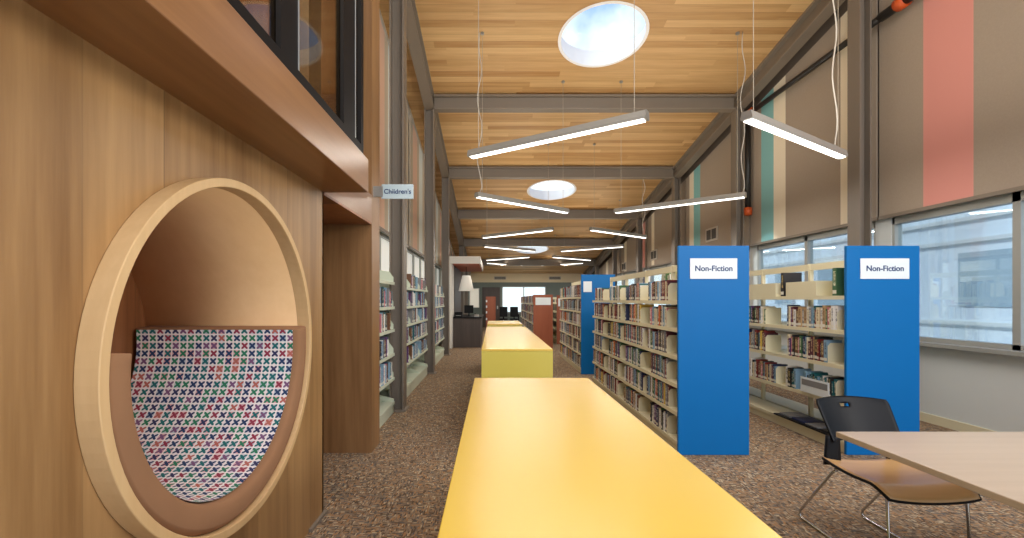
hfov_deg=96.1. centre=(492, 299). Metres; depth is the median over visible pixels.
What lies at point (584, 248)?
diffuser
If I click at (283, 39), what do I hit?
window
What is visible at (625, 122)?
diffuser
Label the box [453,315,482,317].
countertop
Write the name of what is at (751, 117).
pendant light
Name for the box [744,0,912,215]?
pipe
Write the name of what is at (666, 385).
book
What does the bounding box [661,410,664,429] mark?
book
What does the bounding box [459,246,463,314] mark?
steel column
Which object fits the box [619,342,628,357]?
book
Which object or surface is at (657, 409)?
book
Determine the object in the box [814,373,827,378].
book
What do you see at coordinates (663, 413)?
book
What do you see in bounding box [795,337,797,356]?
book
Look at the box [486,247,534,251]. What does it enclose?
diffuser
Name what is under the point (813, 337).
book
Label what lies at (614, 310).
books
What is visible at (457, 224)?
girder
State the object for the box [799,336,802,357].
book
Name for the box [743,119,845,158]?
diffuser
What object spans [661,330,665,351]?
book
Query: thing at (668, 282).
book
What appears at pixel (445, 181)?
steel column
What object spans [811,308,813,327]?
book
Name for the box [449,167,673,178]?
cross beam
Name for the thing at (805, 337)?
book
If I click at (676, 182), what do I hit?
steel column
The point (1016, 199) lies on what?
window frame
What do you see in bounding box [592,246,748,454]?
bookcase
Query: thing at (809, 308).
book
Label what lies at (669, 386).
book
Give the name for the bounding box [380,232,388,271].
window
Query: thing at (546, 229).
pendant light
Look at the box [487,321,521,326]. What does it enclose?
bookcase
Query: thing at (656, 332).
book
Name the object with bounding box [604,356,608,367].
bookend
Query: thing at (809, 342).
book
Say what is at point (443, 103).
cross beam
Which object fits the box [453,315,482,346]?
desk
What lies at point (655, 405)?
book
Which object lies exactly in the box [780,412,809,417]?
magazine
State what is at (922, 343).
window sill
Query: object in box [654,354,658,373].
book
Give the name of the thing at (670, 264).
window
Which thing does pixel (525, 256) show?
pendant light
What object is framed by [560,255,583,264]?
pendant light
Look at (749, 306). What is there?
book
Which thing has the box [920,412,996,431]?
baseboard
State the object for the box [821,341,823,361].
book
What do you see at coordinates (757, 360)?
book
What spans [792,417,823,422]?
magazine
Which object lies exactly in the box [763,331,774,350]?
book
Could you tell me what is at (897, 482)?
chair
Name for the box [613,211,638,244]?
girder
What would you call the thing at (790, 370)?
book
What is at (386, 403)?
bookcase
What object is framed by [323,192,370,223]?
trim
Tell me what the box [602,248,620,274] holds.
wall panel
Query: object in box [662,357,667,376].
book
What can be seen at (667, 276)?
book
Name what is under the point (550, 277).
air vent
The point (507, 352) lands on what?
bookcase
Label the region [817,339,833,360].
book
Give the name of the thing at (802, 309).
book
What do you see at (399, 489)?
floor
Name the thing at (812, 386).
display card
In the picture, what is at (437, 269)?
window
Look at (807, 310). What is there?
book
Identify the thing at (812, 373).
book
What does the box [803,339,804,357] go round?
book
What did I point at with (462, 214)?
cross beam
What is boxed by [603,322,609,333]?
bookend
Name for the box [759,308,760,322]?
book
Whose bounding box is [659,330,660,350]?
book
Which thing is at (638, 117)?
pendant light
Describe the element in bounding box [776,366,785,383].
bookend
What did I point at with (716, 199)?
diffuser
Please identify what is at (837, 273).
album
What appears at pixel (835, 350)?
bookend
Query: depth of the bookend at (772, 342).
5.39 m
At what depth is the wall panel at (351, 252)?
4.21 m
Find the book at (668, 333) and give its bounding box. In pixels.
[666,331,676,352]
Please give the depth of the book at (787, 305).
4.98 m
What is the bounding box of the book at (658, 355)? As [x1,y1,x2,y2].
[658,355,661,375]
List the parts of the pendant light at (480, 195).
power cord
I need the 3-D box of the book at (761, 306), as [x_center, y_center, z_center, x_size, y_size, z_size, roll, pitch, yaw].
[3.279,0.176,5.483,0.169,0.205,0.020,0,0,0]
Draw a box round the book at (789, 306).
[789,306,803,325]
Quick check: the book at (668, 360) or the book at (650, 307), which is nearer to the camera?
the book at (668, 360)
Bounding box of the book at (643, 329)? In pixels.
[642,328,647,345]
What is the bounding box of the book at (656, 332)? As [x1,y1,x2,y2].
[656,332,657,349]
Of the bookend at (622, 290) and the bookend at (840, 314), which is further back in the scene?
the bookend at (622, 290)
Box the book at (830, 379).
[828,377,843,395]
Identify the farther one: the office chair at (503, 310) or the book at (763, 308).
the office chair at (503, 310)
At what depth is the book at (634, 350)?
5.44 m
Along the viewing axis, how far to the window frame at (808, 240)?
7.35 m
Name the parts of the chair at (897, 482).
sled leg, backrest, seat, sled leg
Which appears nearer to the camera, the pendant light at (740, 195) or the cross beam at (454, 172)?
the pendant light at (740, 195)
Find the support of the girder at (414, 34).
attached to the ceiling
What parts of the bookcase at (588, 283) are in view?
shelf, shelf, shelf, shelf, shelf, shelf, panel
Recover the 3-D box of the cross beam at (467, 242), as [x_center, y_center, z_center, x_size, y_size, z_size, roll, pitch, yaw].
[1.740,-2.210,17.700,5.720,0.277,0.180,0,0,0]
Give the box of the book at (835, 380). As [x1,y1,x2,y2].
[834,379,843,395]
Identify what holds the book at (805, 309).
on the bookcase at (881, 297)
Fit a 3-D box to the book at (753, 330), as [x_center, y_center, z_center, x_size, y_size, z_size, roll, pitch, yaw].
[3.269,0.479,5.661,0.150,0.240,0.024,0,0,0]
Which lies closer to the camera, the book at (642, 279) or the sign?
the sign
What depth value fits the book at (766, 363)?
5.39 m
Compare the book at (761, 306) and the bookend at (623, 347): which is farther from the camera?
the bookend at (623, 347)
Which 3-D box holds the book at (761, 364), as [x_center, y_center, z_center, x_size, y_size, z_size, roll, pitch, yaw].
[3.257,0.851,5.471,0.121,0.175,0.034,0,0,0]
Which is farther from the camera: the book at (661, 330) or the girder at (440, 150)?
the girder at (440, 150)
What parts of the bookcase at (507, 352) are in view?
panel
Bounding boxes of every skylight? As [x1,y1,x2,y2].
[515,246,548,253]
[527,180,575,199]
[558,1,648,67]
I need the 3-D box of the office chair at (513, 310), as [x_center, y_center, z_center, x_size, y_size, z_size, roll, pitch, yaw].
[1.020,0.853,22.020,0.448,1.065,0.469,0,0,0]
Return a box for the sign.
[373,184,413,198]
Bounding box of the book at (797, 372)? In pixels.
[794,369,810,388]
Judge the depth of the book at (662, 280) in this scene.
4.55 m
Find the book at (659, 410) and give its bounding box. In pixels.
[659,410,660,428]
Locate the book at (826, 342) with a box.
[824,340,841,362]
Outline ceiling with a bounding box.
[380,0,812,272]
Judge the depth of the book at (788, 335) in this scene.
4.98 m
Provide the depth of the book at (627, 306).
5.81 m
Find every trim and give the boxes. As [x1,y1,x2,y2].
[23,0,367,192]
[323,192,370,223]
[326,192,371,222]
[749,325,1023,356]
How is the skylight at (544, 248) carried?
attached to the ceiling
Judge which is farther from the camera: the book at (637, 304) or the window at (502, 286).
the window at (502, 286)
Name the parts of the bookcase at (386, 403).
shelf, shelf, shelf, shelf, shelf, shelf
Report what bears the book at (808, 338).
on the bookcase at (881, 297)
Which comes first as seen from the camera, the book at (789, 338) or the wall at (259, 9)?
the wall at (259, 9)
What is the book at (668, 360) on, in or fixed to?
on the bookcase at (712, 329)
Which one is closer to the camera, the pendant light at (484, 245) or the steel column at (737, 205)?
the steel column at (737, 205)
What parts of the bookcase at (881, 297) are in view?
shelf, rail, shelf, shelf, shelf, shelf, shelf, shelf, panel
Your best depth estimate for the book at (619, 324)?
6.13 m
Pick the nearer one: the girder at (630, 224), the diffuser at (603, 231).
the diffuser at (603, 231)
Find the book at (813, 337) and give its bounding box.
[813,337,814,359]
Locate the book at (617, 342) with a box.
[617,342,618,356]
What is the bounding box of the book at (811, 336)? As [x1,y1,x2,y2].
[811,336,823,359]
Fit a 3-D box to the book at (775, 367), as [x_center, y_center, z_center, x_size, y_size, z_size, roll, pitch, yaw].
[3.259,0.846,5.218,0.121,0.185,0.028,0,0,0]
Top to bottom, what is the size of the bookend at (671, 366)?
0.176 m
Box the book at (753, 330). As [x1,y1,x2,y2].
[752,329,764,348]
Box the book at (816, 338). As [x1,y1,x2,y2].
[815,337,832,359]
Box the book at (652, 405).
[652,405,653,421]
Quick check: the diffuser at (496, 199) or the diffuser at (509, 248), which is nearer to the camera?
the diffuser at (496, 199)
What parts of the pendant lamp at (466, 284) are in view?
lamp shade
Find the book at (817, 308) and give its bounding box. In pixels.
[816,307,821,327]
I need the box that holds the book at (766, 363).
[765,362,776,379]
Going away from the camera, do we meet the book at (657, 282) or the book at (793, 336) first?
the book at (657, 282)
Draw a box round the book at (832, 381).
[832,381,833,395]
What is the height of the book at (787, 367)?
0.216 m
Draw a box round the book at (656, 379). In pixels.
[656,379,658,399]
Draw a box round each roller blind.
[380,20,408,246]
[409,115,423,256]
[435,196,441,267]
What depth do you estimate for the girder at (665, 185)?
12.98 m
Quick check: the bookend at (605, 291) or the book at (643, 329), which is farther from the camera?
the bookend at (605, 291)
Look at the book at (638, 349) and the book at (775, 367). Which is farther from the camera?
the book at (638, 349)
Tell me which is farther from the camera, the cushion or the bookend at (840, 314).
the bookend at (840, 314)
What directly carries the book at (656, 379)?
on the bookcase at (712, 329)
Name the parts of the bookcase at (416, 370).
panel, shelf, shelf, shelf, shelf, shelf, shelf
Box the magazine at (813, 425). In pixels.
[805,423,826,428]
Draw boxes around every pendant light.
[467,0,648,158]
[474,32,569,213]
[482,144,553,237]
[483,200,535,251]
[486,235,529,260]
[486,255,506,264]
[552,235,590,260]
[560,200,623,251]
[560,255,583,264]
[589,143,646,237]
[614,32,746,213]
[740,0,847,158]
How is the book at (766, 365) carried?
on the bookcase at (881, 297)
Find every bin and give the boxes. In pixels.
[749,283,780,296]
[786,281,831,295]
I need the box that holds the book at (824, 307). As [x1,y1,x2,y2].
[822,305,840,328]
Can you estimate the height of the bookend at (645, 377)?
0.176 m
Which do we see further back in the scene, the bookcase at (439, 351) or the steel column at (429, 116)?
the bookcase at (439, 351)
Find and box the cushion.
[109,326,305,536]
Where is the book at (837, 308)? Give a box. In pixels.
[835,306,843,329]
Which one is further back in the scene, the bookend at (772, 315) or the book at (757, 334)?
the book at (757, 334)
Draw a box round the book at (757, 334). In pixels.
[756,333,758,349]
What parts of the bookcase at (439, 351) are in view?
shelf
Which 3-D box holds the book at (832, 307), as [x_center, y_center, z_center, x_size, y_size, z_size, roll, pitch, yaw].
[3.273,0.166,4.332,0.156,0.226,0.034,0,0,0]
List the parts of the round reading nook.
panel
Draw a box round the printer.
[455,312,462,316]
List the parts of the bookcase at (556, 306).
panel, panel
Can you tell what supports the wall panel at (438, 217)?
attached to the wall at (381, 17)
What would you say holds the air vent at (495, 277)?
in the wall at (475, 277)
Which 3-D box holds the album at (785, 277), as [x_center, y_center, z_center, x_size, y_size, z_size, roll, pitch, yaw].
[3.310,-0.171,5.105,0.200,0.260,0.050,0,0,0]
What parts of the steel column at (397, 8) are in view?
plate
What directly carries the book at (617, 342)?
on the bookcase at (712, 329)
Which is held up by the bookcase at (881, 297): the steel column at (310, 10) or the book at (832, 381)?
the book at (832, 381)
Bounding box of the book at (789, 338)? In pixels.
[789,338,790,355]
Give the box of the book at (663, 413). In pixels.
[663,413,664,430]
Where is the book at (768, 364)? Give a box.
[768,364,769,380]
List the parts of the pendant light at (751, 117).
power cord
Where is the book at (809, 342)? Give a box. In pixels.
[808,341,810,358]
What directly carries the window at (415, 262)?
in the wall at (381, 17)
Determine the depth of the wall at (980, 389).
5.00 m
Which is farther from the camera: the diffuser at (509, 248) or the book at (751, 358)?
the diffuser at (509, 248)
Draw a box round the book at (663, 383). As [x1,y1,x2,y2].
[663,383,664,403]
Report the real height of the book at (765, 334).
0.214 m
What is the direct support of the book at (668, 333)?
on the bookcase at (712, 329)
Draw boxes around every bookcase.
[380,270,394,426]
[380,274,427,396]
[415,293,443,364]
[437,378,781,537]
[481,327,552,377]
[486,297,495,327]
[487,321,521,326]
[521,295,552,348]
[553,295,563,343]
[560,275,614,373]
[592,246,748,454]
[749,246,919,454]
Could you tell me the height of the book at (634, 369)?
0.206 m
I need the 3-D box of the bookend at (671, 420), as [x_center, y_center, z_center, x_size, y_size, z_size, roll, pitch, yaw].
[1.770,1.202,4.404,0.184,0.176,0.060,0,0,0]
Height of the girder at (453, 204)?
0.811 m
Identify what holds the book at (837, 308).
on the bookcase at (881, 297)
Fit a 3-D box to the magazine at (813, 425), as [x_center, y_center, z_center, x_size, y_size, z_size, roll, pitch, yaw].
[3.320,1.268,4.640,0.220,0.012,0.180,0,0,0]
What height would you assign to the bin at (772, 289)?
0.150 m
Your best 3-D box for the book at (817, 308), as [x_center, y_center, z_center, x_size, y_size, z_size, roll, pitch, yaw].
[3.283,0.176,4.537,0.166,0.206,0.042,0,0,0]
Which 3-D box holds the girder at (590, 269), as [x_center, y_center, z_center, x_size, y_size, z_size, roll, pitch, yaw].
[4.690,-1.454,22.100,0.180,0.785,2.800,0,0,0]
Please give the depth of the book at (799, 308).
4.78 m
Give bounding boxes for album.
[781,273,801,295]
[832,268,843,295]
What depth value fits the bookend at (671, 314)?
4.45 m
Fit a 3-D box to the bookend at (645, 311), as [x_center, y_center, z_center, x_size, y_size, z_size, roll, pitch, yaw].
[1.770,0.172,5.214,0.184,0.176,0.060,0,0,0]
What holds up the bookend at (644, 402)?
on the bookcase at (712, 329)
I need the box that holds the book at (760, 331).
[760,331,762,349]
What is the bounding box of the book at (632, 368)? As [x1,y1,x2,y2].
[632,368,634,385]
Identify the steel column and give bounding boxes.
[300,0,327,531]
[389,0,408,411]
[424,109,436,373]
[442,177,450,354]
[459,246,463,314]
[464,272,467,314]
[595,265,598,274]
[612,248,616,303]
[636,218,642,303]
[672,177,680,304]
[731,109,743,245]
[847,0,871,245]
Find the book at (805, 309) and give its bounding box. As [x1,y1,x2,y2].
[804,308,806,326]
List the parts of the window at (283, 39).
post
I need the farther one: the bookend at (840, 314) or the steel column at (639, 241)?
the steel column at (639, 241)
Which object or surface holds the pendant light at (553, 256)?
hanging from the ceiling
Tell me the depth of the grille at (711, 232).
10.28 m
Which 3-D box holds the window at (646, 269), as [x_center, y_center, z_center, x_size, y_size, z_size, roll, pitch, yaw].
[5.035,-0.275,16.200,0.090,1.530,2.830,0,0,0]
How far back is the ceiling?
8.37 m
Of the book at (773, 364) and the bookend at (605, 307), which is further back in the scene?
the bookend at (605, 307)
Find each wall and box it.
[0,0,322,537]
[240,0,335,113]
[380,11,454,345]
[468,273,584,325]
[591,0,1023,431]
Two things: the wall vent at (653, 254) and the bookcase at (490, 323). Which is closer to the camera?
the bookcase at (490, 323)
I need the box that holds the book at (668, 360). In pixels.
[666,358,676,378]
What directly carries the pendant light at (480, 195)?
hanging from the ceiling
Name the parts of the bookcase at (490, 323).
panel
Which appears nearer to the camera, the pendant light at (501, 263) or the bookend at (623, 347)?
the bookend at (623, 347)
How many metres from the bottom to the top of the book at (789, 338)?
0.189 m
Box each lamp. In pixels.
[459,267,473,290]
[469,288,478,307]
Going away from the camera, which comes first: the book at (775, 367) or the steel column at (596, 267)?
the book at (775, 367)
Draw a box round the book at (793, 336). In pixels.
[792,335,805,355]
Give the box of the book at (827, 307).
[827,307,830,328]
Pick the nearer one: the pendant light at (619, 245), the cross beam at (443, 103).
the cross beam at (443, 103)
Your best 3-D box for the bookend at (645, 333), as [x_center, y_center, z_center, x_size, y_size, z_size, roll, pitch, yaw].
[1.770,0.427,5.114,0.184,0.176,0.060,0,0,0]
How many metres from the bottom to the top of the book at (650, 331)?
0.182 m
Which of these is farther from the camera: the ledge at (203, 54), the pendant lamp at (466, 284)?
the pendant lamp at (466, 284)
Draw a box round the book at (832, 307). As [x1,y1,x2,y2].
[831,306,834,329]
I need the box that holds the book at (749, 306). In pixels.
[749,306,750,321]
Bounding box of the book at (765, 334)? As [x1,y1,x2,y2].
[764,333,777,350]
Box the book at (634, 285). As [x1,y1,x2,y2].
[633,284,636,299]
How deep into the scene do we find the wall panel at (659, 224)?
13.25 m
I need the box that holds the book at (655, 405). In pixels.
[654,404,660,424]
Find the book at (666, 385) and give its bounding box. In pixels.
[666,385,667,405]
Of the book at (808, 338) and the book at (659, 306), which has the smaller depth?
the book at (659, 306)
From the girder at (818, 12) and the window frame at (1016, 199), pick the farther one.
the girder at (818, 12)
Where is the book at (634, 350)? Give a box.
[634,350,635,364]
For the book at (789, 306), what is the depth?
4.96 m
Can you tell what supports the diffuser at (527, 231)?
attached to the pendant light at (546, 229)
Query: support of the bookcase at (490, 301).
on the floor
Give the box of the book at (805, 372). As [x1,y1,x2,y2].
[804,371,822,376]
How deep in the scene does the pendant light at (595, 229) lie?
11.14 m
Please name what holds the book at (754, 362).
on the bookcase at (881, 297)
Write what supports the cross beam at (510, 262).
attached to the ceiling
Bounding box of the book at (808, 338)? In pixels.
[807,337,810,358]
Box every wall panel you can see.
[323,0,379,452]
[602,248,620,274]
[620,220,646,272]
[647,180,685,267]
[686,132,749,246]
[750,0,877,246]
[878,0,1023,219]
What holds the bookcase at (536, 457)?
on the floor
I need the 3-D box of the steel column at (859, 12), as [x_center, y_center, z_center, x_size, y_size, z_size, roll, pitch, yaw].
[4.675,-1.364,5.870,0.210,5.529,0.260,0,0,0]
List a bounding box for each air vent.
[494,276,505,279]
[549,276,560,279]
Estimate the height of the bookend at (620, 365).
0.176 m
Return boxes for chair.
[499,307,507,320]
[510,307,517,320]
[798,396,981,537]
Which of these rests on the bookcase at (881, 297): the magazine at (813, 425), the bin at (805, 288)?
the bin at (805, 288)
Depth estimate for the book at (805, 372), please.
4.70 m
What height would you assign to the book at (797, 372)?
0.213 m
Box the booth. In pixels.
[450,256,482,347]
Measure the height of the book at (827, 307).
0.210 m
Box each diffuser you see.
[470,119,645,158]
[477,197,567,213]
[485,230,551,237]
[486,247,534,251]
[561,247,621,251]
[591,230,644,237]
[616,197,743,213]
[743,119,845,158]
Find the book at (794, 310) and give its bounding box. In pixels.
[793,309,795,325]
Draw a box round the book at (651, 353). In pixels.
[651,353,652,372]
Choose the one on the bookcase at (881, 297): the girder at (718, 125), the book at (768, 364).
the book at (768, 364)
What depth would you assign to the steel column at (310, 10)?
2.89 m
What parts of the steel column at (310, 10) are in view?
plate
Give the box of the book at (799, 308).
[798,307,806,326]
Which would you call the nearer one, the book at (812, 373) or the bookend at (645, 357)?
the book at (812, 373)
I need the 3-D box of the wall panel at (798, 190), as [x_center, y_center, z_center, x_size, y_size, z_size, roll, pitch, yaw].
[4.920,-2.558,7.335,0.040,3.075,2.890,0,0,0]
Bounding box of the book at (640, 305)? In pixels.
[639,304,653,322]
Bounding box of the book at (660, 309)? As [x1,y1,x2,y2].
[660,309,661,325]
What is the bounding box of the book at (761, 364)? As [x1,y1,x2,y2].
[761,364,762,378]
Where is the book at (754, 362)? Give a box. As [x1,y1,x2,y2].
[754,362,755,376]
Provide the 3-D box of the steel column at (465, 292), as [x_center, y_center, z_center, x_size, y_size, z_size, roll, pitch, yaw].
[-1.210,-0.074,20.700,0.240,2.948,0.260,0,0,0]
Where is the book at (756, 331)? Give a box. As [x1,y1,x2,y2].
[755,330,766,348]
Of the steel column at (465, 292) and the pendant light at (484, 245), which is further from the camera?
the steel column at (465, 292)
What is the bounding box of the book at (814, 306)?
[814,306,821,327]
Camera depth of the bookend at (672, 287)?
4.41 m
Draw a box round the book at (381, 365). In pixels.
[380,364,383,384]
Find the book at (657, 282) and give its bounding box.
[657,282,658,299]
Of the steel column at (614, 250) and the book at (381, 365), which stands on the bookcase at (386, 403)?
the book at (381, 365)
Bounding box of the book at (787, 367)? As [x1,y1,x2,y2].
[786,366,801,385]
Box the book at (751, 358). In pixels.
[750,357,764,375]
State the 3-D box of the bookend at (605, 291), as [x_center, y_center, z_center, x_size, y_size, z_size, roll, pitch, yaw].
[1.770,-0.079,6.998,0.184,0.168,0.060,0,0,0]
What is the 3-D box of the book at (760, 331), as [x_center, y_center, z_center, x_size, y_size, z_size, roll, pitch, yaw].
[3.273,0.484,5.501,0.152,0.231,0.016,0,0,0]
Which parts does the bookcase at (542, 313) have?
panel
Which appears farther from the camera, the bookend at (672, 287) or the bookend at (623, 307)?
the bookend at (623, 307)
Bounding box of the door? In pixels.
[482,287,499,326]
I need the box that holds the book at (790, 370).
[789,369,792,386]
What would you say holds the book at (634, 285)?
on the bookcase at (712, 329)
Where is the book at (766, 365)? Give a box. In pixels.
[766,365,767,379]
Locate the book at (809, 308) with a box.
[809,308,810,327]
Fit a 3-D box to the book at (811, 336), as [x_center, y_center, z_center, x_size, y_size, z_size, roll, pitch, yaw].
[3.269,0.483,4.621,0.138,0.232,0.028,0,0,0]
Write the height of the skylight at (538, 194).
0.575 m
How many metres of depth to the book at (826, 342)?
4.40 m
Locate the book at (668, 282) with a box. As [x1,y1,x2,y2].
[667,281,676,299]
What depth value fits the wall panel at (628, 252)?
16.19 m
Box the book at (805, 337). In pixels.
[805,337,806,358]
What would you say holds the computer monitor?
on the desk at (467, 330)
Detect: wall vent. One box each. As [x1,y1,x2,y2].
[622,262,625,270]
[650,249,656,260]
[706,226,717,242]
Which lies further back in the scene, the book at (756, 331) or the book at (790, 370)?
the book at (756, 331)
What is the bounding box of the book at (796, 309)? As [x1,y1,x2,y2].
[796,309,797,326]
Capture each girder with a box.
[407,0,433,110]
[432,98,448,177]
[447,168,457,218]
[452,211,463,245]
[583,260,596,274]
[595,240,614,265]
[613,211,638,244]
[637,168,675,218]
[673,98,736,177]
[734,0,844,110]
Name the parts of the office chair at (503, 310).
backrest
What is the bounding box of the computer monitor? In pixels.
[464,305,472,315]
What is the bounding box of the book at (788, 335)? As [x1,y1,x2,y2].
[787,334,803,354]
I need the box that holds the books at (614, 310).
[380,274,758,412]
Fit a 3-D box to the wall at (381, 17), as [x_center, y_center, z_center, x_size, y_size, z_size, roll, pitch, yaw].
[-1.720,-2.100,14.000,0.120,7.000,19.000,0,0,0]
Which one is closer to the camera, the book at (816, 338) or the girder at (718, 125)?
the book at (816, 338)
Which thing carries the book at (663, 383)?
on the bookcase at (712, 329)
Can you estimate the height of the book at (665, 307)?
0.193 m
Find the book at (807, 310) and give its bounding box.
[807,310,808,327]
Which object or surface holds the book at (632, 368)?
on the bookcase at (712, 329)
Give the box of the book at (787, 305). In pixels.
[787,305,799,325]
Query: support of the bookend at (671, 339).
on the bookcase at (712, 329)
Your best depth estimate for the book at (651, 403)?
4.89 m
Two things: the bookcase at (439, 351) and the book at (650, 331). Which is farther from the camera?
the bookcase at (439, 351)
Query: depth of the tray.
4.80 m
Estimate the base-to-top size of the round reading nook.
1.432 m
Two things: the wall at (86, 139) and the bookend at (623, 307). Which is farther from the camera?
the bookend at (623, 307)
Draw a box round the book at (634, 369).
[634,369,635,385]
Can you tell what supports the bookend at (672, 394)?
on the bookcase at (712, 329)
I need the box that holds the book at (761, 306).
[761,306,775,322]
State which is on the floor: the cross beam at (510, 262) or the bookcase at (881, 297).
the bookcase at (881, 297)
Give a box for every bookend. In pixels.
[602,339,608,349]
[603,289,608,299]
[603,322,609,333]
[604,306,607,316]
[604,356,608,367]
[604,374,606,385]
[618,363,626,376]
[618,383,626,396]
[620,288,625,299]
[620,345,631,358]
[621,306,624,319]
[621,326,623,339]
[639,397,652,412]
[640,286,647,299]
[640,307,649,322]
[640,352,652,367]
[643,330,647,346]
[643,376,647,392]
[666,309,676,326]
[667,335,676,353]
[667,362,676,380]
[667,416,676,435]
[668,283,676,299]
[668,389,676,408]
[765,308,780,323]
[765,335,783,351]
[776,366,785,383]
[828,343,843,363]
[836,380,843,395]
[837,310,843,330]
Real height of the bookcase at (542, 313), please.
1.549 m
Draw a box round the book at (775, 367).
[774,366,777,382]
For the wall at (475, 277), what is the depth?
23.50 m
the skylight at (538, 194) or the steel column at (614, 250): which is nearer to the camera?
the skylight at (538, 194)
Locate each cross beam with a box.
[434,94,735,112]
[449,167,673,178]
[458,210,637,218]
[464,239,612,245]
[481,259,595,265]
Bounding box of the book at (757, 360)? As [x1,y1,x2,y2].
[756,359,767,377]
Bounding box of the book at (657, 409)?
[656,408,658,426]
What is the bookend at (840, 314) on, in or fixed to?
on the bookcase at (881, 297)
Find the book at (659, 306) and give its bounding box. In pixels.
[658,305,661,325]
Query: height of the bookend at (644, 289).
0.168 m
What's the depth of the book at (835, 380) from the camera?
4.33 m
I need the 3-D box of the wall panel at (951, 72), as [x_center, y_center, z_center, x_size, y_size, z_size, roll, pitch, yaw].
[4.920,-2.816,4.385,0.040,3.592,2.930,0,0,0]
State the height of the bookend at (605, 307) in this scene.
0.176 m
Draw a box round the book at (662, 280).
[662,280,663,299]
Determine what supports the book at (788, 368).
on the bookcase at (881, 297)
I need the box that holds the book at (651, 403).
[650,402,656,420]
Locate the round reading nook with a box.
[73,178,311,537]
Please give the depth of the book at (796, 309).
4.84 m
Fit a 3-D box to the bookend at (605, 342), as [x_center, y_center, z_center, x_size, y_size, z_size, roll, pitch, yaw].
[1.770,0.682,7.058,0.184,0.176,0.060,0,0,0]
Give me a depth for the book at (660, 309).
4.62 m
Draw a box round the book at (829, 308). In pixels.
[829,308,830,328]
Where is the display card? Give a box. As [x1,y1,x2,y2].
[800,376,828,396]
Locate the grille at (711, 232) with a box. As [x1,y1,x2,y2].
[706,228,715,240]
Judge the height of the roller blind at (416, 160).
2.571 m
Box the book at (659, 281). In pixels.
[659,281,660,299]
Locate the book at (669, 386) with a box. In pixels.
[668,384,676,391]
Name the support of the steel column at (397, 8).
on the floor
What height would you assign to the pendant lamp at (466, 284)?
0.754 m
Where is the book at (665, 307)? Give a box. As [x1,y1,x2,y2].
[665,307,676,326]
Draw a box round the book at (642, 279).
[639,276,649,282]
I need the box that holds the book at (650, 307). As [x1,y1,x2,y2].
[650,307,652,323]
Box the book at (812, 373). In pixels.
[811,372,827,378]
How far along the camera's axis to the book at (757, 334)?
5.56 m
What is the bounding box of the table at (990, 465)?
[836,432,1023,511]
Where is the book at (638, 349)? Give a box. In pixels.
[638,349,646,366]
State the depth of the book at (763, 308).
5.45 m
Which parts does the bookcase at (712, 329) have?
shelf, shelf, shelf, shelf, shelf, shelf, rail, panel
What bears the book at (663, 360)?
on the bookcase at (712, 329)
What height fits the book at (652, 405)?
0.173 m
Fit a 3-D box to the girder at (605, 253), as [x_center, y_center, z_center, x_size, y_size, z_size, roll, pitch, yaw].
[4.690,-1.958,19.200,0.180,0.820,3.000,0,0,0]
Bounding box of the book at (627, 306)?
[625,304,629,320]
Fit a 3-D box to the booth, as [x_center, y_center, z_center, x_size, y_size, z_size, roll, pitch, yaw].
[-0.860,0.070,15.025,1.000,2.659,3.550,0,0,0]
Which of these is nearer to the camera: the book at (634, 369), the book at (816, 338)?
the book at (816, 338)
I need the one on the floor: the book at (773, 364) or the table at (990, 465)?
the table at (990, 465)
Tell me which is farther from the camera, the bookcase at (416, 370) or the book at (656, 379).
the bookcase at (416, 370)
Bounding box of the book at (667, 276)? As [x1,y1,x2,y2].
[661,273,670,280]
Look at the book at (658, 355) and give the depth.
4.65 m
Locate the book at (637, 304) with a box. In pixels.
[637,304,638,321]
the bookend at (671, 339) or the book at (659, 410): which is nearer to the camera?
the bookend at (671, 339)
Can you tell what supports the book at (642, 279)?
on the bookcase at (712, 329)
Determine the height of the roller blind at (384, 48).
3.081 m
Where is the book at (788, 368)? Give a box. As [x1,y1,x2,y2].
[788,368,803,386]
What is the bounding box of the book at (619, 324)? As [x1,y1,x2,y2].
[618,323,626,338]
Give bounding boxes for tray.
[774,412,828,434]
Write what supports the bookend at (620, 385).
on the bookcase at (712, 329)
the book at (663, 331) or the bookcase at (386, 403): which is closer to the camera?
the book at (663, 331)
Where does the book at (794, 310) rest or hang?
on the bookcase at (881, 297)
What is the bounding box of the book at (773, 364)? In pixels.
[773,364,787,381]
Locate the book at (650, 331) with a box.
[650,331,651,348]
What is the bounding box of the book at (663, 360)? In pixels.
[663,360,664,377]
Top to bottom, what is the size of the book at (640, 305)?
0.208 m
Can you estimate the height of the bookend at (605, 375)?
0.176 m
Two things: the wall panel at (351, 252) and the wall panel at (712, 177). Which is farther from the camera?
the wall panel at (712, 177)
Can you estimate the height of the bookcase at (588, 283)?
1.879 m
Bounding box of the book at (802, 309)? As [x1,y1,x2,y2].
[802,309,803,326]
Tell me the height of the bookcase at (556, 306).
1.549 m
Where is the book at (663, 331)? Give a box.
[663,331,665,351]
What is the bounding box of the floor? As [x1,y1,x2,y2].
[305,327,1023,537]
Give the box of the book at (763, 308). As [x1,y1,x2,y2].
[762,307,774,323]
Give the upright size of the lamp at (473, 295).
1.000 m
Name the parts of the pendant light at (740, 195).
power cord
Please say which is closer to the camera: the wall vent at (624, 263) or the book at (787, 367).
the book at (787, 367)
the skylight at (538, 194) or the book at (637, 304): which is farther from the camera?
the skylight at (538, 194)
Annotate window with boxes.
[227,0,362,152]
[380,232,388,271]
[407,248,423,277]
[435,265,439,285]
[502,286,545,312]
[624,268,647,303]
[650,263,671,304]
[665,204,1011,343]
[749,247,749,305]
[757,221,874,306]
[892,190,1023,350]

